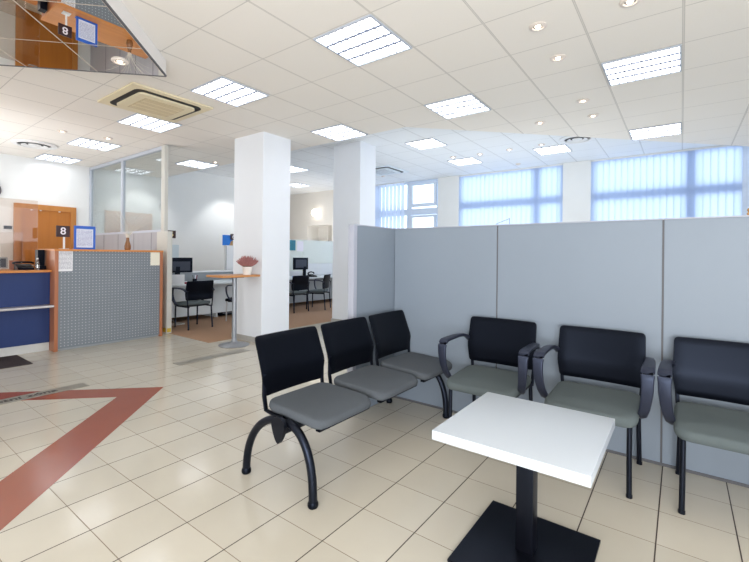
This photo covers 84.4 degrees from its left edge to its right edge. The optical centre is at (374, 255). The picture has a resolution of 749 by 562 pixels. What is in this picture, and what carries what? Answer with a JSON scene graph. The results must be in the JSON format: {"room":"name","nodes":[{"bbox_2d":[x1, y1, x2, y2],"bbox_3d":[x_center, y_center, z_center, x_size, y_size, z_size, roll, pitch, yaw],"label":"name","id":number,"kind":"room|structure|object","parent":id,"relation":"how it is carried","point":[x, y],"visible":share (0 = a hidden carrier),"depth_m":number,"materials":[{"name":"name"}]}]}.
{"room":"public hall","nodes":[
{"label":"public hall","id":0,"kind":"room"},
{"bbox_2d":[0,153,233,270],"bbox_3d":[-7.330,-0.533,7.063,0.200,3.520,12.600,1,0,37],"label":"wall","id":1,"kind":"structure","parent":0,"point":[200,204],"depth_m":9.34,"materials":[{"name":"white paint"}]},
{"bbox_2d":[3,225,11,233],"bbox_3d":[-6.769,-0.488,7.627,0.030,0.160,0.135,1,0,37],"label":"box","id":2,"kind":"object","parent":1,"relation":"attached to","point":[7,229],"visible":1,"depth_m":7.62,"materials":[{"name":"white plastic"}]},
{"bbox_2d":[13,203,75,268],"bbox_3d":[-6.410,0.126,8.069,0.090,2.220,0.980,1,0,37],"label":"door","id":3,"kind":"structure","parent":1,"relation":"in","point":[34,225],"depth_m":7.97,"materials":[{"name":"brown wood"}]},
{"bbox_2d":[172,245,178,257],"bbox_3d":[-4.942,-0.104,10.113,0.007,0.330,0.310,1,0,37],"label":"notice","id":4,"kind":"object","parent":1,"relation":"attached to","point":[175,248],"visible":0.43,"depth_m":10.17,"materials":[{"name":"white paper"}]},
{"bbox_2d":[106,0,165,73],"bbox_3d":[-3.014,-1.761,2.406,7.200,0.138,3.600,1,0,37],"label":"ceiling","id":5,"kind":"structure","parent":0,"point":[117,6],"depth_m":3.22,"materials":[{"name":"paint"}]},
{"bbox_2d":[0,0,166,76],"bbox_3d":[-3.015,-1.685,2.406,7.208,0.015,3.608,1,0,37],"label":"mirror","id":6,"kind":"object","parent":5,"relation":"attached to","point":[72,35],"visible":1,"depth_m":3.19,"materials":[{"name":"beige mirror"}]},
{"bbox_2d":[111,57,128,65],"bbox_3d":[-2.186,-1.663,3.549,0.132,0.018,0.132,1,0,37],"label":"ceiling spotlight","id":7,"kind":"object","parent":6,"relation":"attached to","point":[119,61],"visible":1,"depth_m":3.54,"materials":[{"name":"silver metal"}]},
{"bbox_2d":[231,131,290,341],"bbox_3d":[-1.763,-0.278,6.460,0.729,3.120,0.554,1,0,37],"label":"pillar","id":8,"kind":"structure","parent":0,"point":[261,159],"depth_m":6.23,"materials":[{"name":"paint"}]},
{"bbox_2d":[290,190,332,270],"bbox_3d":[-2.235,-0.482,14.433,4.200,3.520,0.570,1,0,37],"label":"wall","id":9,"kind":"structure","parent":0,"point":[303,225],"depth_m":14.17,"materials":[{"name":"paint"}]},
{"bbox_2d":[311,209,318,216],"bbox_3d":[-1.973,-1.430,13.766,0.260,0.260,0.260,1,0,37],"label":"wall lamp","id":10,"kind":"object","parent":9,"relation":"attached to","point":[315,212],"visible":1,"depth_m":13.67,"materials":[{"name":"white plastic"}]},
{"bbox_2d":[331,141,375,321],"bbox_3d":[-0.400,-0.424,8.021,0.694,3.440,0.504,1,0,37],"label":"pillar","id":11,"kind":"structure","parent":0,"point":[354,176],"depth_m":7.86,"materials":[{"name":"paint"}]},
{"bbox_2d":[0,321,748,561],"bbox_3d":[-0.712,1.343,3.757,19.600,0.100,15.200,1,0,37],"label":"floor","id":12,"kind":"structure","parent":0,"point":[168,484],"depth_m":2.31,"materials":[{"name":"tile"}]},
{"bbox_2d":[0,355,32,368],"bbox_3d":[-4.595,1.249,4.522,0.650,0.010,1.200,1,0,37],"label":"door mat","id":13,"kind":"object","parent":12,"relation":"on","point":[14,360],"visible":1,"depth_m":4.87,"materials":[{"name":"black rubber"}]},
{"bbox_2d":[0,269,53,356],"bbox_3d":[-5.262,0.713,4.674,0.890,1.068,2.442,1,0,37],"label":"reception counter","id":14,"kind":"object","parent":12,"relation":"on","point":[25,306],"depth_m":5.28,"materials":[{"name":"blue laminate"},{"name":"beech wood"},{"name":"pale metal"}]},
{"bbox_2d":[0,257,7,267],"bbox_3d":[-4.895,0.100,5.236,0.100,0.167,0.375,1,0,37],"label":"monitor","id":15,"kind":"object","parent":14,"relation":"on","point":[3,260],"visible":1,"depth_m":5.34,"materials":[{"name":"grey plastic"}]},
{"bbox_2d":[9,260,18,269],"bbox_3d":[-4.773,0.123,5.472,0.015,0.122,0.100,1,0,37],"label":"name card","id":16,"kind":"object","parent":14,"relation":"on","point":[11,266],"visible":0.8,"depth_m":5.45,"materials":[{"name":"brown paper"}]},
{"bbox_2d":[12,261,33,269],"bbox_3d":[-4.635,0.129,5.469,0.180,0.112,0.230,1,0,37],"label":"desk telephone","id":17,"kind":"object","parent":14,"relation":"on","point":[16,266],"visible":1,"depth_m":5.45,"materials":[{"name":"black plastic"}]},
{"bbox_2d":[0,269,51,272],"bbox_3d":[-5.297,0.193,4.703,0.790,0.028,2.442,1,0,37],"label":"countertop","id":18,"kind":"structure","parent":14,"relation":"on","point":[1,270],"depth_m":5.24,"materials":[{"name":"brown wood"}]},
{"bbox_2d":[35,250,45,269],"bbox_3d":[-4.516,0.053,5.587,0.150,0.267,0.086,1,0,37],"label":"speaker box","id":19,"kind":"object","parent":14,"relation":"on","point":[40,254],"visible":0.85,"depth_m":5.55,"materials":[{"name":"black plastic"}]},
{"bbox_2d":[0,383,88,404],"bbox_3d":[-3.413,1.263,3.326,0.155,0.005,1.890,1,0,37],"label":"floor strip","id":20,"kind":"object","parent":12,"relation":"on","point":[79,385],"visible":1,"depth_m":3.79,"materials":[{"name":"grey metal"}]},
{"bbox_2d":[0,387,162,530],"bbox_3d":[-3.502,1.265,2.114,9.243,0.002,4.797,1,0,37],"label":"floor stripe","id":21,"kind":"structure","parent":12,"relation":"on","point":[23,486],"depth_m":2.76,"materials":[{"name":"red tile"}]},
{"bbox_2d":[38,249,162,351],"bbox_3d":[-4.020,0.586,6.149,0.665,1.348,1.410,1,0,37],"label":"reception counter","id":22,"kind":"object","parent":12,"relation":"on","point":[108,296],"depth_m":5.87,"materials":[{"name":"metal"}]},
{"bbox_2d":[56,225,69,248],"bbox_3d":[-4.228,-0.248,5.609,0.100,0.316,0.155,1,0,37],"label":"sign","id":23,"kind":"object","parent":22,"relation":"on","point":[61,231],"visible":0.98,"depth_m":5.61,"materials":[{"name":"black plastic"}]},
{"bbox_2d":[58,251,72,270],"bbox_3d":[-4.117,0.060,5.483,0.001,0.293,0.190,1,0,37],"label":"notice sheet","id":24,"kind":"object","parent":22,"relation":"attached to","point":[65,257],"visible":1,"depth_m":5.50,"materials":[{"name":"white paper"}]},
{"bbox_2d":[74,226,95,248],"bbox_3d":[-4.072,-0.251,5.795,0.068,0.325,0.256,1,0,37],"label":"framed notice","id":25,"kind":"object","parent":22,"relation":"on","point":[84,236],"visible":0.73,"depth_m":5.78,"materials":[{"name":"white paper"}]},
{"bbox_2d":[38,249,162,251],"bbox_3d":[-4.013,-0.074,6.149,0.665,0.028,1.410,1,0,37],"label":"countertop","id":26,"kind":"structure","parent":22,"relation":"on","point":[97,250],"depth_m":5.82,"materials":[{"name":"brown wood"}]},
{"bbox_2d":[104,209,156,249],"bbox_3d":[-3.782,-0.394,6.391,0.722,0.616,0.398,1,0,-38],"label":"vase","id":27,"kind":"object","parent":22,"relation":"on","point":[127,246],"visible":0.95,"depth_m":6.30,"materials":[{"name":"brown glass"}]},
{"bbox_2d":[150,252,159,264],"bbox_3d":[-3.413,0.049,6.431,0.001,0.203,0.140,1,0,37],"label":"notice sheet","id":28,"kind":"object","parent":22,"relation":"attached to","point":[155,256],"visible":1,"depth_m":6.43,"materials":[{"name":"beige paper"}]},
{"bbox_2d":[89,145,171,333],"bbox_3d":[-4.658,-0.289,7.721,3.292,3.085,0.086,1,0,37],"label":"glass wall","id":29,"kind":"structure","parent":12,"relation":"on","point":[161,239],"depth_m":6.99,"materials":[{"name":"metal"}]},
{"bbox_2d":[168,230,175,237],"bbox_3d":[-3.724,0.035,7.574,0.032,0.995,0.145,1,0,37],"label":"sign","id":30,"kind":"object","parent":29,"relation":"attached to","point":[173,232],"visible":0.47,"depth_m":7.59,"materials":[{"name":"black plastic"}]},
{"bbox_2d":[173,349,249,365],"bbox_3d":[-2.038,1.278,5.242,0.150,0.004,0.975,1,0,37],"label":"floor strip","id":31,"kind":"object","parent":12,"relation":"on","point":[239,350],"visible":1,"depth_m":5.18,"materials":[{"name":"grey metal"}]},
{"bbox_2d":[206,274,259,347],"bbox_3d":[-2.014,0.776,5.904,0.424,1.008,0.610,1,0,37],"label":"table","id":32,"kind":"object","parent":12,"relation":"on","point":[234,343],"visible":0.99,"depth_m":5.88,"materials":[{"name":"orange beech"},{"name":"grey metal"}]},
{"bbox_2d":[236,256,257,274],"bbox_3d":[-1.831,0.136,5.958,0.312,0.276,0.301,1,0,37],"label":"heather","id":33,"kind":"object","parent":32,"relation":"on","point":[247,263],"visible":1,"depth_m":5.90,"materials":[{"name":"pink plant"}]},
{"bbox_2d":[242,267,252,274],"bbox_3d":[-1.834,0.216,5.955,0.146,0.115,0.146,1,0,37],"label":"pot","id":34,"kind":"object","parent":32,"relation":"on","point":[246,270],"depth_m":5.90,"materials":[{"name":"white ceramic"}]},
{"bbox_2d":[169,299,331,342],"bbox_3d":[-3.259,1.264,10.753,6.950,0.006,6.560,1,0,37],"label":"floor","id":35,"kind":"structure","parent":12,"relation":"on","point":[221,330],"depth_m":7.92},
{"bbox_2d":[172,280,214,329],"bbox_3d":[-3.209,0.847,7.319,0.520,0.830,0.634,1,0,37],"label":"armchair","id":36,"kind":"object","parent":35,"relation":"on","point":[196,292],"visible":0.97,"depth_m":7.19,"materials":[{"name":"plastic"}]},
{"bbox_2d":[172,279,231,317],"bbox_3d":[-3.389,0.898,8.617,0.900,0.724,2.890,1,0,37],"label":"office desk","id":37,"kind":"object","parent":35,"relation":"on","point":[219,294],"visible":0.1,"depth_m":8.40,"materials":[{"name":"white laminate"}]},
{"bbox_2d":[172,274,184,284],"bbox_3d":[-3.724,0.440,7.481,0.030,0.185,0.580,1,0,37],"label":"screen","id":38,"kind":"object","parent":37,"relation":"on","point":[176,279],"visible":0.44,"depth_m":7.61,"materials":[{"name":"white plastic"}]},
{"bbox_2d":[172,258,192,274],"bbox_3d":[-3.831,0.284,8.022,0.190,0.495,0.600,1,0,37],"label":"monitor","id":39,"kind":"object","parent":37,"relation":"on","point":[179,265],"visible":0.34,"depth_m":8.06,"materials":[{"name":"black plastic"}]},
{"bbox_2d":[172,270,232,280],"bbox_3d":[-3.854,0.793,8.963,0.180,0.924,2.890,1,0,37],"label":"divider","id":40,"kind":"object","parent":35,"relation":"on","point":[201,274],"depth_m":9.07,"materials":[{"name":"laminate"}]},
{"bbox_2d":[217,311,231,315],"bbox_3d":[-3.191,1.128,8.948,0.428,0.240,0.620,1,0,37],"label":"case","id":41,"kind":"object","parent":35,"relation":"on","point":[228,312],"visible":0.23,"depth_m":8.65,"materials":[{"name":"black plastic"}]},
{"bbox_2d":[225,285,231,320],"bbox_3d":[-2.634,0.853,8.191,0.520,0.830,0.634,1,0,2],"label":"armchair","id":42,"kind":"object","parent":35,"relation":"on","point":[229,299],"visible":0.18,"depth_m":7.96,"materials":[{"name":"black plastic"}]},
{"bbox_2d":[224,245,233,269],"bbox_3d":[-3.292,0.509,10.049,0.063,1.504,0.780,1,0,37],"label":"stand","id":43,"kind":"object","parent":35,"relation":"on","point":[228,249],"visible":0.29,"depth_m":9.78,"materials":[{"name":"white plastic"}]},
{"bbox_2d":[222,235,232,244],"bbox_3d":[-3.403,-0.367,9.914,0.012,0.245,0.540,1,0,37],"label":"poster","id":44,"kind":"object","parent":43,"relation":"on","point":[226,240],"visible":0.52,"depth_m":9.78,"materials":[{"name":"blue paper"}]},
{"bbox_2d":[230,234,233,245],"bbox_3d":[-3.389,-0.381,9.903,0.016,0.275,0.140,1,0,37],"label":"sign","id":45,"kind":"object","parent":43,"relation":"on","point":[231,235],"visible":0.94,"depth_m":9.88,"materials":[{"name":"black plastic"}]},
{"bbox_2d":[289,275,309,312],"bbox_3d":[-1.844,0.861,9.494,0.520,0.830,0.634,1,0,37],"label":"armchair","id":46,"kind":"object","parent":35,"relation":"on","point":[301,282],"visible":0.87,"depth_m":9.36,"materials":[{"name":"plastic"}]},
{"bbox_2d":[289,239,332,275],"bbox_3d":[-1.893,0.418,11.633,0.100,1.714,3.430,1,0,37],"label":"divider","id":47,"kind":"object","parent":35,"relation":"on","point":[319,254],"visible":0.34,"depth_m":11.88,"materials":[{"name":"white plastic"}]},
{"bbox_2d":[290,240,295,250],"bbox_3d":[-2.247,-0.282,11.172,0.006,0.280,0.300,1,0,37],"label":"poster","id":48,"kind":"object","parent":47,"relation":"attached to","point":[292,242],"visible":0.64,"depth_m":11.23,"materials":[{"name":"teal paper"}]},
{"bbox_2d":[297,241,302,250],"bbox_3d":[-2.054,-0.261,11.434,0.004,0.280,0.230,1,0,37],"label":"notice","id":49,"kind":"object","parent":47,"relation":"attached to","point":[299,243],"visible":1,"depth_m":11.42,"materials":[{"name":"white paper"}]},
{"bbox_2d":[289,274,332,302],"bbox_3d":[-1.613,0.916,11.153,0.830,0.724,3.000,1,0,37],"label":"office desk","id":50,"kind":"object","parent":35,"relation":"on","point":[298,298],"visible":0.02,"depth_m":10.88,"materials":[{"name":"white laminate"}]},
{"bbox_2d":[293,258,307,274],"bbox_3d":[-1.919,0.301,10.750,0.170,0.500,0.500,1,0,37],"label":"monitor","id":51,"kind":"object","parent":50,"relation":"on","point":[298,263],"visible":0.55,"depth_m":10.74,"materials":[{"name":"black plastic"}]},
{"bbox_2d":[307,271,316,276],"bbox_3d":[-1.627,0.482,10.818,0.180,0.142,0.238,1,0,37],"label":"desk telephone","id":52,"kind":"object","parent":50,"relation":"on","point":[310,275],"visible":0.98,"depth_m":10.78,"materials":[{"name":"black plastic"}]},
{"bbox_2d":[306,274,330,309],"bbox_3d":[-1.363,0.865,10.040,0.520,0.830,0.634,1,0,11],"label":"armchair","id":53,"kind":"object","parent":35,"relation":"on","point":[326,279],"visible":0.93,"depth_m":9.87,"materials":[{"name":"plastic"}]},
{"bbox_2d":[241,310,451,509],"bbox_3d":[-0.069,0.892,2.927,0.611,0.815,1.674,1,0,37],"label":"bench","id":54,"kind":"object","parent":12,"relation":"on","point":[292,357],"visible":0.98,"depth_m":2.68,"materials":[{"name":"black metal"}]},
{"bbox_2d":[438,316,539,418],"bbox_3d":[0.826,0.893,2.940,0.634,0.830,0.520,1,0,37],"label":"armchair","id":55,"kind":"object","parent":12,"relation":"on","point":[508,342],"visible":0.8,"depth_m":3.00,"materials":[{"name":"grey fabric"}]},
{"bbox_2d":[432,392,614,561],"bbox_3d":[0.672,1.026,1.828,0.607,0.562,0.630,1,0,37],"label":"coffee table","id":56,"kind":"object","parent":12,"relation":"on","point":[566,444],"visible":1,"depth_m":1.79,"materials":[{"name":"white laminate"}]},
{"bbox_2d":[347,215,748,487],"bbox_3d":[1.650,0.540,2.380,4.178,1.553,0.645,1,0,37],"label":"screen","id":57,"kind":"object","parent":12,"relation":"on","point":[663,280],"visible":0.56,"depth_m":2.90,"materials":[{"name":"grey laminate"}]},
{"bbox_2d":[532,325,655,498],"bbox_3d":[1.355,0.899,2.549,0.634,0.830,0.520,1,0,37],"label":"armchair","id":58,"kind":"object","parent":12,"relation":"on","point":[605,355],"visible":0.91,"depth_m":2.60,"materials":[{"name":"leather"}]},
{"bbox_2d":[657,337,748,514],"bbox_3d":[1.873,0.904,2.168,0.634,0.830,0.520,1,0,37],"label":"armchair","id":59,"kind":"object","parent":12,"relation":"on","point":[718,370],"visible":1,"depth_m":2.30,"materials":[{"name":"leather"}]},
{"bbox_2d":[0,0,748,177],"bbox_3d":[0.363,-1.806,2.982,17.000,0.020,15.200,1,0,37],"label":"ceiling","id":60,"kind":"structure","parent":0,"point":[488,50],"depth_m":4.17,"materials":[{"name":"tile"}]},
{"bbox_2d":[10,139,57,149],"bbox_3d":[-5.644,-1.838,6.868,0.620,0.035,0.620,1,0,37],"label":"ceiling vent","id":61,"kind":"object","parent":60,"relation":"in","point":[35,144],"visible":1,"depth_m":6.82,"materials":[{"name":"white plastic"}]},
{"bbox_2d":[34,153,81,163],"bbox_3d":[-6.058,-1.853,7.922,0.596,0.016,0.596,1,0,37],"label":"recessed light","id":62,"kind":"object","parent":60,"relation":"in","point":[49,157],"visible":1,"depth_m":7.90,"materials":[{"name":"white plastic"}]},
{"bbox_2d":[66,137,121,150],"bbox_3d":[-4.640,-1.839,6.845,0.596,0.016,0.596,1,0,37],"label":"recessed light","id":63,"kind":"object","parent":60,"relation":"in","point":[82,142],"visible":1,"depth_m":6.83,"materials":[{"name":"white plastic"}]},
{"bbox_2d":[117,113,181,132],"bbox_3d":[-3.099,-1.823,5.700,0.596,0.016,0.596,1,0,37],"label":"recessed light","id":64,"kind":"object","parent":60,"relation":"in","point":[138,120],"visible":0.99,"depth_m":5.69,"materials":[{"name":"white plastic"}]},
{"bbox_2d":[97,82,212,122],"bbox_3d":[-2.627,-1.798,4.977,0.930,0.054,0.930,1,0,37],"label":"air conditioner","id":65,"kind":"object","parent":60,"relation":"attached to","point":[135,97],"visible":1,"depth_m":4.85,"materials":[{"name":"beige plastic"}]},
{"bbox_2d":[128,98,183,116],"bbox_3d":[-2.627,-1.777,4.977,0.456,0.005,0.456,1,0,37],"label":"grille","id":66,"kind":"object","parent":65,"relation":"attached to","point":[148,105],"depth_m":4.95,"materials":[{"name":"beige plastic"}]},
{"bbox_2d":[175,159,218,168],"bbox_3d":[-3.551,-1.828,8.278,0.596,0.016,0.596,1,0,37],"label":"recessed light","id":67,"kind":"object","parent":60,"relation":"in","point":[190,163],"visible":1,"depth_m":8.27,"materials":[{"name":"white plastic"}]},
{"bbox_2d":[181,160,213,167],"bbox_3d":[-3.551,-1.833,8.278,0.572,0.003,0.572,1,0,37],"label":"diffuser","id":68,"kind":"object","parent":67,"relation":"attached to","point":[190,163],"depth_m":8.26,"materials":[{"name":"white plastic"}]},
{"bbox_2d":[190,76,268,106],"bbox_3d":[-1.605,-1.808,4.592,0.596,0.016,0.596,1,0,37],"label":"recessed light","id":69,"kind":"object","parent":60,"relation":"in","point":[223,89],"visible":1,"depth_m":4.57,"materials":[{"name":"white plastic"}]},
{"bbox_2d":[310,124,367,140],"bbox_3d":[-0.514,-1.797,6.061,0.596,0.016,0.596,1,0,37],"label":"recessed light","id":70,"kind":"object","parent":60,"relation":"in","point":[339,132],"visible":1,"depth_m":6.04,"materials":[{"name":"white plastic"}]},
{"bbox_2d":[313,14,411,66],"bbox_3d":[-0.091,-1.793,3.494,0.596,0.016,0.596,1,0,37],"label":"recessed light","id":71,"kind":"object","parent":60,"relation":"in","point":[365,40],"visible":1,"depth_m":3.47,"materials":[{"name":"white plastic"}]},
{"bbox_2d":[424,93,490,118],"bbox_3d":[1.005,-1.782,4.971,0.596,0.016,0.596,1,0,37],"label":"recessed light","id":72,"kind":"object","parent":60,"relation":"in","point":[468,104],"visible":1,"depth_m":4.95,"materials":[{"name":"white plastic"}]},
{"bbox_2d":[529,21,546,31],"bbox_3d":[1.272,-1.778,3.216,0.132,0.018,0.132,1,0,37],"label":"recessed light","id":73,"kind":"object","parent":60,"relation":"in","point":[537,26],"visible":1,"depth_m":3.21,"materials":[{"name":"silver metal"}]},
{"bbox_2d":[535,121,544,124],"bbox_3d":[2.212,-1.769,5.520,0.132,0.018,0.132,1,0,37],"label":"recessed light","id":74,"kind":"object","parent":60,"relation":"in","point":[538,122],"visible":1,"depth_m":5.51,"materials":[{"name":"silver metal"}]},
{"bbox_2d":[550,54,565,61],"bbox_3d":[1.651,-1.775,3.719,0.132,0.018,0.132,1,0,37],"label":"recessed light","id":75,"kind":"object","parent":60,"relation":"in","point":[559,57],"visible":1,"depth_m":3.71,"materials":[{"name":"silver metal"}]},
{"bbox_2d":[577,98,588,102],"bbox_3d":[2.387,-1.767,4.730,0.132,0.018,0.132,1,0,37],"label":"recessed light","id":76,"kind":"object","parent":60,"relation":"in","point":[584,100],"visible":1,"depth_m":4.71,"materials":[{"name":"silver metal"}]},
{"bbox_2d":[587,114,598,117],"bbox_3d":[2.762,-1.764,5.224,0.132,0.018,0.132,1,0,37],"label":"recessed light","id":77,"kind":"object","parent":60,"relation":"in","point":[590,115],"visible":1,"depth_m":5.21,"materials":[{"name":"silver metal"}]},
{"bbox_2d":[619,0,640,7],"bbox_3d":[1.788,-1.773,2.892,0.132,0.018,0.132,1,0,37],"label":"recessed light","id":78,"kind":"object","parent":60,"relation":"in","point":[623,3],"visible":1,"depth_m":2.90,"materials":[{"name":"silver metal"}]},
{"bbox_2d":[601,44,681,85],"bbox_3d":[2.510,-1.767,3.878,0.596,0.016,0.596,1,0,37],"label":"recessed light","id":79,"kind":"object","parent":60,"relation":"in","point":[668,60],"visible":1,"depth_m":3.85,"materials":[{"name":"white plastic"}]},
{"bbox_2d":[628,122,680,140],"bbox_3d":[3.977,-1.752,5.854,0.596,0.016,0.596,1,0,37],"label":"recessed light","id":80,"kind":"object","parent":60,"relation":"in","point":[673,128],"visible":1,"depth_m":5.84,"materials":[{"name":"white plastic"}]},
{"bbox_2d":[198,127,717,194],"bbox_3d":[0.376,-2.126,9.127,14.690,0.020,5.320,1,0,37],"label":"ceiling","id":81,"kind":"structure","parent":0,"point":[427,164],"depth_m":8.49,"materials":[{"name":"tile"}]},
{"bbox_2d":[290,165,308,172],"bbox_3d":[-2.032,-2.132,10.204,0.596,0.016,0.596,1,0,37],"label":"recessed light","id":82,"kind":"object","parent":81,"relation":"in","point":[293,169],"visible":0.61,"depth_m":10.23,"materials":[{"name":"white plastic"}]},
{"bbox_2d":[290,183,310,187],"bbox_3d":[-2.348,-2.136,12.530,0.596,0.016,0.596,1,0,37],"label":"recessed light","id":83,"kind":"object","parent":81,"relation":"in","point":[297,185],"visible":0.77,"depth_m":12.54,"materials":[{"name":"white plastic"}]},
{"bbox_2d":[376,165,408,175],"bbox_3d":[0.220,-2.090,10.251,0.930,0.054,0.930,1,0,37],"label":"air conditioner","id":84,"kind":"object","parent":81,"relation":"attached to","point":[383,170],"visible":0.81,"depth_m":10.12,"materials":[{"name":"white plastic"}]},
{"bbox_2d":[376,170,394,174],"bbox_3d":[0.219,-2.064,10.251,0.456,0.003,0.456,1,0,37],"label":"grille","id":85,"kind":"object","parent":84,"relation":"attached to","point":[380,172],"depth_m":10.25,"materials":[{"name":"white plastic"}]},
{"bbox_2d":[404,138,447,149],"bbox_3d":[0.976,-2.102,7.797,0.596,0.016,0.596,1,0,37],"label":"recessed light","id":86,"kind":"object","parent":81,"relation":"in","point":[428,143],"visible":1,"depth_m":7.77,"materials":[{"name":"white plastic"}]},
{"bbox_2d":[447,157,482,165],"bbox_3d":[2.019,-2.092,9.202,0.596,0.016,0.596,1,0,37],"label":"recessed light","id":87,"kind":"object","parent":81,"relation":"in","point":[470,160],"visible":1,"depth_m":9.19,"materials":[{"name":"white plastic"}]},
{"bbox_2d":[449,158,480,164],"bbox_3d":[2.019,-2.097,9.202,0.572,0.003,0.572,1,0,37],"label":"diffuser","id":88,"kind":"object","parent":87,"relation":"attached to","point":[463,161],"depth_m":9.19,"materials":[{"name":"white plastic"}]},
{"bbox_2d":[533,144,571,154],"bbox_3d":[3.500,-2.077,8.127,0.596,0.016,0.596,1,0,37],"label":"recessed light","id":89,"kind":"object","parent":81,"relation":"in","point":[562,148],"visible":1,"depth_m":8.11,"materials":[{"name":"white plastic"}]},
{"bbox_2d":[559,136,594,143],"bbox_3d":[3.596,-2.066,7.334,0.580,0.035,0.580,1,0,37],"label":"ceiling vent","id":90,"kind":"object","parent":81,"relation":"in","point":[567,139],"visible":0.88,"depth_m":7.35,"materials":[{"name":"white plastic"}]},
{"bbox_2d":[742,146,748,214],"bbox_3d":[6.626,-0.776,7.566,4.790,2.555,0.220,1,0,37],"label":"wall","id":91,"kind":"structure","parent":81,"relation":"attached to","point":[745,167],"depth_m":7.53,"materials":[{"name":"white paint"}]},
{"bbox_2d":[591,145,742,220],"bbox_3d":[5.696,-0.818,8.254,2.470,2.490,0.040,1,0,37],"label":"vertical blind","id":92,"kind":"object","parent":91,"relation":"hanging from","point":[703,181],"visible":0.65,"depth_m":8.15,"materials":[{"name":"white fabric"}]},
{"bbox_2d":[438,160,591,226],"bbox_3d":[5.502,-0.405,8.498,15.300,3.520,0.220,1,0,37],"label":"wall","id":93,"kind":"structure","parent":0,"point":[576,175],"depth_m":9.24,"materials":[{"name":"white paint"}]},
{"bbox_2d":[381,179,437,227],"bbox_3d":[0.520,-0.837,12.099,3.000,2.555,0.220,1,0,37],"label":"window","id":94,"kind":"structure","parent":93,"relation":"attached to","point":[409,212],"depth_m":11.57,"materials":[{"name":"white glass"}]},
{"bbox_2d":[375,181,404,227],"bbox_3d":[0.099,-0.874,12.312,1.870,2.490,0.100,1,0,37],"label":"vertical blind","id":95,"kind":"object","parent":94,"relation":"attached to","point":[395,190],"visible":0.41,"depth_m":12.05,"materials":[{"name":"white fabric"}]},
{"bbox_2d":[459,164,562,225],"bbox_3d":[3.229,-0.843,10.085,2.524,2.490,0.040,1,0,37],"label":"vertical blind","id":96,"kind":"object","parent":93,"relation":"attached to","point":[531,194],"visible":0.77,"depth_m":9.99,"materials":[{"name":"white fabric"}]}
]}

